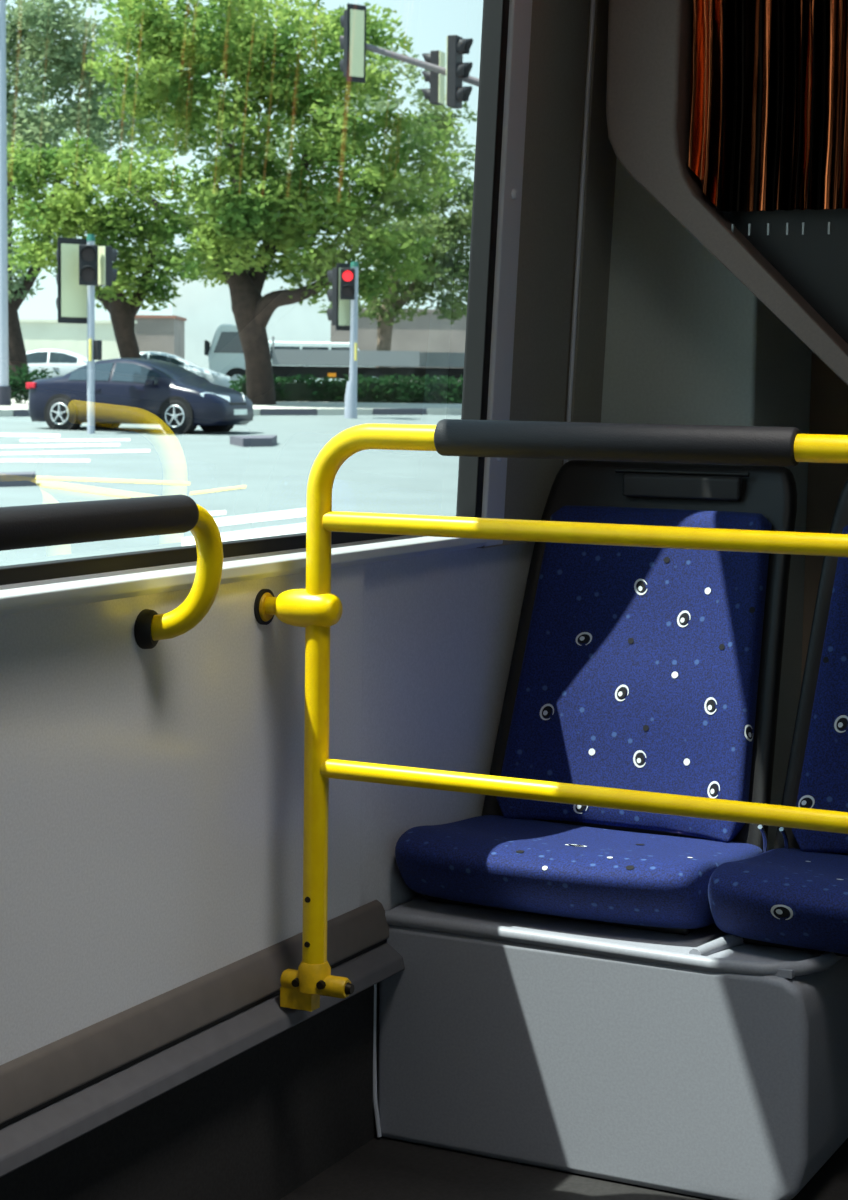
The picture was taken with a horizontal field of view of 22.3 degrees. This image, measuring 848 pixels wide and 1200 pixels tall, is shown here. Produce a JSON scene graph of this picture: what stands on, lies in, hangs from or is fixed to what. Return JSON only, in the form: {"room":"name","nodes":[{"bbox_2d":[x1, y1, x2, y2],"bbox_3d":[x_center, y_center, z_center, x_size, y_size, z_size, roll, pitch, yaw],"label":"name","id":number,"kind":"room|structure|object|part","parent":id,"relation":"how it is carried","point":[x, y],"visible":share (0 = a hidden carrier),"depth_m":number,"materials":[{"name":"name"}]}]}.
{"room":"bus interior","nodes":[
{"label":"bus interior","id":0,"kind":"room"},
{"bbox_2d":[0,542,534,1064],"bbox_3d":[-1.333,0.583,0.601,0.050,0.840,7.780,4,6,26],"label":"wall","id":1,"kind":"structure","parent":0,"point":[152,800],"depth_m":2.65,"materials":[{"name":"grey plastic"}]},
{"bbox_2d":[0,495,222,648],"bbox_3d":[-0.465,0.002,2.107,0.105,0.185,0.897,4,6,26],"label":"handle","id":2,"kind":"object","parent":1,"relation":"attached to","point":[41,525],"visible":1,"depth_m":2.33,"materials":[{"name":"yellow paint"}]},
{"bbox_2d":[0,982,378,1199],"bbox_3d":[-1.557,0.922,0.133,0.004,0.253,6.690,4,6,26],"label":"lower wall panel","id":3,"kind":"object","parent":1,"relation":"attached to","point":[268,1119],"depth_m":2.77,"materials":[{"name":"plastic"}]},
{"bbox_2d":[0,900,388,1123],"bbox_3d":[-1.550,0.728,0.100,0.024,0.053,6.670,4,6,26],"label":"baseboard","id":4,"kind":"structure","parent":1,"relation":"attached to","point":[28,1081],"depth_m":2.56,"materials":[{"name":"grey plastic"}]},
{"bbox_2d":[0,939,404,1176],"bbox_3d":[-1.535,0.779,0.108,0.049,0.035,6.690,4,6,26],"label":"trim","id":5,"kind":"structure","parent":1,"relation":"attached to","point":[43,1131],"depth_m":2.52,"materials":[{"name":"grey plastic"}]},
{"bbox_2d":[0,535,487,615],"bbox_3d":[-1.489,0.187,0.203,0.049,0.039,6.998,4,6,26],"label":"trim","id":6,"kind":"structure","parent":1,"relation":"attached to","point":[83,589],"depth_m":2.56,"materials":[{"name":"silver metal"}]},
{"bbox_2d":[477,540,530,547],"bbox_3d":[0.188,-0.110,3.545,0.036,0.018,0.500,4,6,26],"label":"trim","id":7,"kind":"structure","parent":1,"relation":"attached to","point":[505,542],"depth_m":3.39,"materials":[{"name":"grey plastic"}]},
{"bbox_2d":[504,0,616,519],"bbox_3d":[0.292,-0.781,3.630,0.109,1.320,0.705,4,6,26],"label":"pillar","id":8,"kind":"structure","parent":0,"point":[559,39],"depth_m":3.47,"materials":[{"name":"grey plastic"}]},
{"bbox_2d":[482,0,531,545],"bbox_3d":[0.126,-0.734,3.280,0.088,1.310,0.071,4,6,26],"label":"trim","id":9,"kind":"structure","parent":8,"relation":"attached to","point":[520,11],"depth_m":3.29,"materials":[{"name":"dark grey plastic"}]},
{"bbox_2d":[564,0,595,463],"bbox_3d":[0.265,-0.781,3.518,0.060,1.260,0.008,4,6,26],"label":"trim","id":10,"kind":"structure","parent":8,"relation":"attached to","point":[592,9],"depth_m":3.53,"materials":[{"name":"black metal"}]},
{"bbox_2d":[280,1137,847,1199],"bbox_3d":[-0.222,1.098,0.090,2.450,0.050,7.780,4,6,26],"label":"floor","id":11,"kind":"structure","parent":0,"point":[383,1168],"depth_m":2.94,"materials":[{"name":"grey rubber"}]},
{"bbox_2d":[373,895,847,1199],"bbox_3d":[0.352,0.595,3.215,0.644,0.346,0.626,4,6,26],"label":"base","id":12,"kind":"object","parent":11,"relation":"on","point":[706,1062],"visible":0.8,"depth_m":2.93,"materials":[{"name":"plastic"}]},
{"bbox_2d":[395,460,796,934],"bbox_3d":[0.277,0.121,3.212,0.474,0.634,0.580,4,6,26],"label":"seat","id":13,"kind":"object","parent":12,"relation":"on","point":[649,669],"depth_m":3.29,"materials":[{"name":"blue fabric"}]},
{"bbox_2d":[395,815,762,928],"bbox_3d":[0.229,0.387,3.150,0.472,0.104,0.384,4,6,26],"label":"seat cushion","id":14,"kind":"object","parent":13,"relation":"on","point":[629,871],"depth_m":3.03,"materials":[{"name":"blue fabric"}]},
{"bbox_3d":[0.495,0.374,3.158,0.007,0.095,0.039,4,6,26],"label":"seat bracket","id":15,"kind":"part","parent":13,"relation":"part of","materials":[{"name":"blue metal"}]},
{"bbox_2d":[708,479,847,956],"bbox_3d":[0.700,0.148,3.002,0.472,0.634,0.580,4,6,26],"label":"seat","id":16,"kind":"object","parent":12,"relation":"on","point":[795,897],"depth_m":3.13,"materials":[{"name":"blue fabric"}]},
{"bbox_2d":[708,848,847,953],"bbox_3d":[0.652,0.414,2.940,0.472,0.104,0.384,4,6,26],"label":"seat cushion","id":17,"kind":"object","parent":16,"relation":"on","point":[791,898],"depth_m":2.86,"materials":[{"name":"blue fabric"}]},
{"bbox_3d":[0.523,0.376,3.143,0.007,0.095,0.039,4,6,26],"label":"seat bracket","id":18,"kind":"part","parent":16,"relation":"part of","materials":[{"name":"blue metal"}]},
{"bbox_2d":[601,158,811,850],"bbox_3d":[0.493,-0.371,3.777,0.285,2.160,0.330,4,6,26],"label":"wall","id":19,"kind":"structure","parent":0,"point":[688,342],"depth_m":3.63,"materials":[{"name":"grey plastic"}]},
{"bbox_2d":[606,0,847,384],"bbox_3d":[0.826,-0.806,3.239,1.092,1.173,0.240,4,6,26],"label":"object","id":20,"kind":"structure","parent":19,"relation":"attached to","point":[799,278],"depth_m":3.33,"materials":[{"name":"black plastic"}]},
{"bbox_3d":[0.819,-0.762,3.186,0.892,1.015,0.010,4,6,26],"label":"panel","id":21,"kind":"part","parent":20,"relation":"part of","materials":[{"name":"black plastic"}]},
{"bbox_2d":[688,0,847,235],"bbox_3d":[0.795,-0.892,3.134,0.864,0.706,0.035,4,6,26],"label":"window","id":22,"kind":"structure","parent":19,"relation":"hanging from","point":[768,122],"depth_m":3.29,"materials":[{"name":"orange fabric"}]},
{"bbox_2d":[801,351,847,684],"bbox_3d":[1.526,-0.326,3.482,2.500,2.160,0.060,4,6,26],"label":"wall","id":23,"kind":"structure","parent":0,"point":[829,392],"depth_m":3.86,"materials":[{"name":"beige plastic"}]},
{"bbox_3d":[-1.426,-0.940,0.113,0.065,0.355,7.080,4,6,26],"label":"wall","id":24,"kind":"structure","parent":0,"visible":0},
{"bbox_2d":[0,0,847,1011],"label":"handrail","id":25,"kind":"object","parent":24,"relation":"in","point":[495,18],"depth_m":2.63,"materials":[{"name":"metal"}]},
{"bbox_3d":[0.290,0.315,2.522,1.116,1.038,0.049,4,6,26],"label":"guard rail","id":26,"kind":"part","parent":25,"relation":"part of","materials":[{"name":"yellow metal"}]},
{"label":"outside","id":27,"kind":"structure","parent":0,"visible":0},
{"bbox_2d":[0,395,460,565],"bbox_3d":[0.097,-6.559,69.693,455.934,7.220,482.858,4,6,26],"label":"road","id":28,"kind":"structure","parent":27,"point":[248,492],"depth_m":28.43,"materials":[{"name":"grey asphalt"}]},
{"bbox_2d":[0,0,10,405],"bbox_3d":[-10.574,-10.343,50.054,1.858,11.850,0.718,1,6,-2],"label":"lamp post","id":29,"kind":"object","parent":28,"relation":"on","point":[5,389],"visible":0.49,"depth_m":50.32,"materials":[{"name":"grey metal"}]},
{"bbox_2d":[0,472,35,486],"bbox_3d":[-5.005,-1.393,25.418,1.168,0.210,0.457,-4,7,-37],"label":"traffic island","id":30,"kind":"object","parent":28,"relation":"on","point":[7,479],"visible":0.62,"depth_m":25.34,"materials":[{"name":"grey concrete"}]},
{"bbox_2d":[26,349,95,378],"bbox_3d":[-11.972,-7.232,68.237,4.286,1.430,1.900,1,6,2],"label":"car","id":31,"kind":"object","parent":28,"relation":"on","point":[64,362],"visible":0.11,"depth_m":67.45,"materials":[{"name":"silver metal"}]},
{"bbox_2d":[19,319,136,360],"bbox_3d":[-16.419,-10.519,91.582,8.407,2.791,0.460,1,6,0],"label":"wall","id":32,"kind":"structure","parent":28,"relation":"on","point":[37,334],"depth_m":91.36,"materials":[{"name":"beige concrete"}]},
{"bbox_2d":[56,234,117,433],"bbox_3d":[-6.229,-4.861,39.543,1.112,3.636,1.165,4,6,26],"label":"traffic signal","id":33,"kind":"object","parent":28,"relation":"on","point":[83,265],"visible":0.99,"depth_m":39.32,"materials":[{"name":"grey metal"}]},
{"bbox_3d":[-6.090,-4.787,39.428,0.140,3.516,0.140,4,6,26],"label":"post","id":34,"kind":"part","parent":33,"relation":"part of","materials":[{"name":"grey metal"}]},
{"bbox_2d":[6,0,169,394],"bbox_3d":[-10.875,-12.551,65.182,6.760,13.023,5.058,0,6,-4],"label":"tree","id":35,"kind":"object","parent":28,"relation":"on","point":[71,52],"visible":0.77,"depth_m":64.24,"materials":[{"name":"green plant"}]},
{"bbox_2d":[7,132,217,357],"bbox_3d":[-8.794,-9.079,59.295,6.454,7.272,4.884,4,6,26],"label":"tree","id":36,"kind":"object","parent":28,"relation":"on","point":[66,211],"visible":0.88,"depth_m":58.67,"materials":[{"name":"green plant"}]},
{"bbox_2d":[26,358,253,433],"bbox_3d":[-5.372,-3.890,41.075,4.286,1.430,1.900,3,6,24],"label":"car","id":37,"kind":"object","parent":28,"relation":"on","point":[171,396],"visible":0.98,"depth_m":40.37,"materials":[{"name":"blue paint"}]},
{"bbox_2d":[26,382,35,388],"bbox_3d":[-7.457,-4.104,41.299,0.238,0.124,0.347,3,6,24],"label":"tail light","id":38,"kind":"object","parent":37,"relation":"attached to","point":[29,385],"depth_m":41.14,"materials":[{"name":"red plastic"}]},
{"bbox_2d":[145,379,153,384],"bbox_3d":[-5.078,-4.038,39.948,0.152,0.104,0.114,3,6,24],"label":"mirror","id":39,"kind":"object","parent":37,"relation":"attached to","point":[148,381],"depth_m":39.90,"materials":[{"name":"blue paint"}]},
{"bbox_2d":[230,403,245,404],"bbox_3d":[-3.489,-3.639,40.254,0.057,0.095,0.608,3,6,24],"label":"grille","id":40,"kind":"object","parent":37,"relation":"attached to","point":[230,403],"depth_m":40.22,"materials":[{"name":"black plastic"}]},
{"bbox_3d":[-3.446,-3.509,40.247,0.059,0.104,0.494,3,6,24],"label":"number plate","id":41,"kind":"part","parent":37,"relation":"part of","materials":[{"name":"paint"}]},
{"bbox_2d":[135,315,186,358],"bbox_3d":[-11.755,-11.000,95.396,3.671,3.050,4.627,4,6,26],"label":"building","id":42,"kind":"structure","parent":28,"relation":"on","point":[154,333],"depth_m":93.35,"materials":[{"name":"beige concrete"}]},
{"bbox_2d":[119,351,231,388],"bbox_3d":[-7.701,-6.481,62.477,4.286,1.430,1.900,1,6,-2],"label":"car","id":43,"kind":"object","parent":28,"relation":"on","point":[214,377],"visible":0.18,"depth_m":61.80,"materials":[{"name":"silver metal"}]},
{"bbox_2d":[0,397,461,416],"bbox_3d":[-5.212,-4.546,51.837,20.898,0.407,11.952,1,6,0],"label":"curb","id":44,"kind":"object","parent":28,"relation":"on","point":[281,408],"depth_m":52.45,"materials":[{"name":"grey concrete"}]},
{"bbox_2d":[8,363,59,402],"bbox_3d":[-9.827,-5.187,52.688,2.145,1.217,1.079,1,6,3],"label":"shrub","id":45,"kind":"object","parent":44,"relation":"on","point":[20,387],"visible":0.52,"depth_m":52.49,"materials":[{"name":"green plant"}]},
{"bbox_2d":[7,18,475,272],"bbox_3d":[-7.838,-15.013,82.616,20.578,14.638,7.308,1,6,5],"label":"tree","id":46,"kind":"object","parent":28,"relation":"on","point":[381,106],"visible":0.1,"depth_m":82.34,"materials":[{"name":"green plant"}]},
{"bbox_2d":[172,258,331,368],"bbox_3d":[-7.819,-13.084,102.217,9.630,5.725,8.944,4,6,26],"label":"building","id":47,"kind":"structure","parent":28,"relation":"on","point":[208,308],"depth_m":99.20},
{"bbox_2d":[230,435,276,446],"bbox_3d":[-2.897,-2.649,36.201,0.754,0.219,1.513,1,6,0],"label":"traffic island","id":48,"kind":"object","parent":28,"relation":"on","point":[250,440],"visible":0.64,"depth_m":35.71,"materials":[{"name":"grey concrete"}]},
{"bbox_2d":[82,0,466,404],"bbox_3d":[-3.819,-10.337,53.869,9.680,11.186,7.052,1,6,5],"label":"tree","id":49,"kind":"object","parent":28,"relation":"on","point":[248,52],"visible":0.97,"depth_m":53.27,"materials":[{"name":"green plant"}]},
{"bbox_2d":[204,324,419,389],"bbox_3d":[-3.478,-7.402,66.818,6.550,2.159,2.400,0,6,-4],"label":"flatbed truck","id":50,"kind":"object","parent":28,"relation":"on","point":[225,354],"visible":0.52,"depth_m":65.81,"materials":[{"name":"white metal"}]},
{"bbox_2d":[204,340,207,354],"bbox_3d":[-6.614,-7.659,65.448,0.100,0.450,0.160,0,6,-4],"label":"mirror","id":51,"kind":"object","parent":50,"relation":"attached to","point":[206,341],"depth_m":65.37,"materials":[{"name":"black mirror"}]},
{"bbox_2d":[269,341,368,382],"bbox_3d":[-3.531,-8.168,75.559,3.961,1.697,1.529,1,6,0],"label":"van","id":52,"kind":"object","parent":28,"relation":"on","point":[277,345],"visible":0.11,"depth_m":74.75,"materials":[{"name":"white metal"}]},
{"bbox_2d":[327,261,358,417],"bbox_3d":[-1.795,-5.922,49.214,0.592,3.574,1.096,-2,6,-26],"label":"traffic signal","id":53,"kind":"object","parent":28,"relation":"on","point":[343,314],"visible":0.99,"depth_m":49.16,"materials":[{"name":"grey metal"}]},
{"bbox_3d":[-1.607,-5.864,49.263,0.180,3.454,0.180,4,6,26],"label":"post","id":54,"kind":"part","parent":53,"relation":"part of","materials":[{"name":"grey metal"}]},
{"bbox_2d":[228,373,462,403],"bbox_3d":[-1.341,-5.706,59.419,9.048,1.141,1.641,-3,7,-31],"label":"hedge","id":55,"kind":"object","parent":28,"relation":"on","point":[432,390],"visible":0.59,"depth_m":58.93,"materials":[{"name":"green plant"}]},
{"bbox_2d":[317,98,477,380],"bbox_3d":[-0.132,-11.226,68.939,6.747,9.671,4.774,1,6,6],"label":"tree","id":56,"kind":"object","parent":28,"relation":"on","point":[448,232],"visible":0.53,"depth_m":68.58,"materials":[{"name":"green plant"}]},
{"bbox_2d":[331,308,465,382],"bbox_3d":[0.073,-10.604,91.549,7.573,3.453,4.085,4,6,26],"label":"wall","id":57,"kind":"structure","parent":28,"relation":"on","point":[425,333],"depth_m":91.34,"materials":[{"name":"beige concrete"}]},
{"bbox_2d":[339,3,478,108],"bbox_3d":[0.219,-8.037,45.476,4.062,8.684,1.311,1,6,6],"label":"signal","id":58,"kind":"object","parent":28,"relation":"on","point":[353,42],"visible":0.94,"depth_m":44.80,"materials":[{"name":"grey metal"}]},
{"bbox_2d":[396,352,464,378],"bbox_3d":[2.245,-7.839,71.572,6.550,2.159,2.400,1,6,0],"label":"flatbed truck","id":59,"kind":"object","parent":28,"relation":"on","point":[427,359],"visible":0.07,"depth_m":70.53,"materials":[{"name":"white metal"}]}
]}

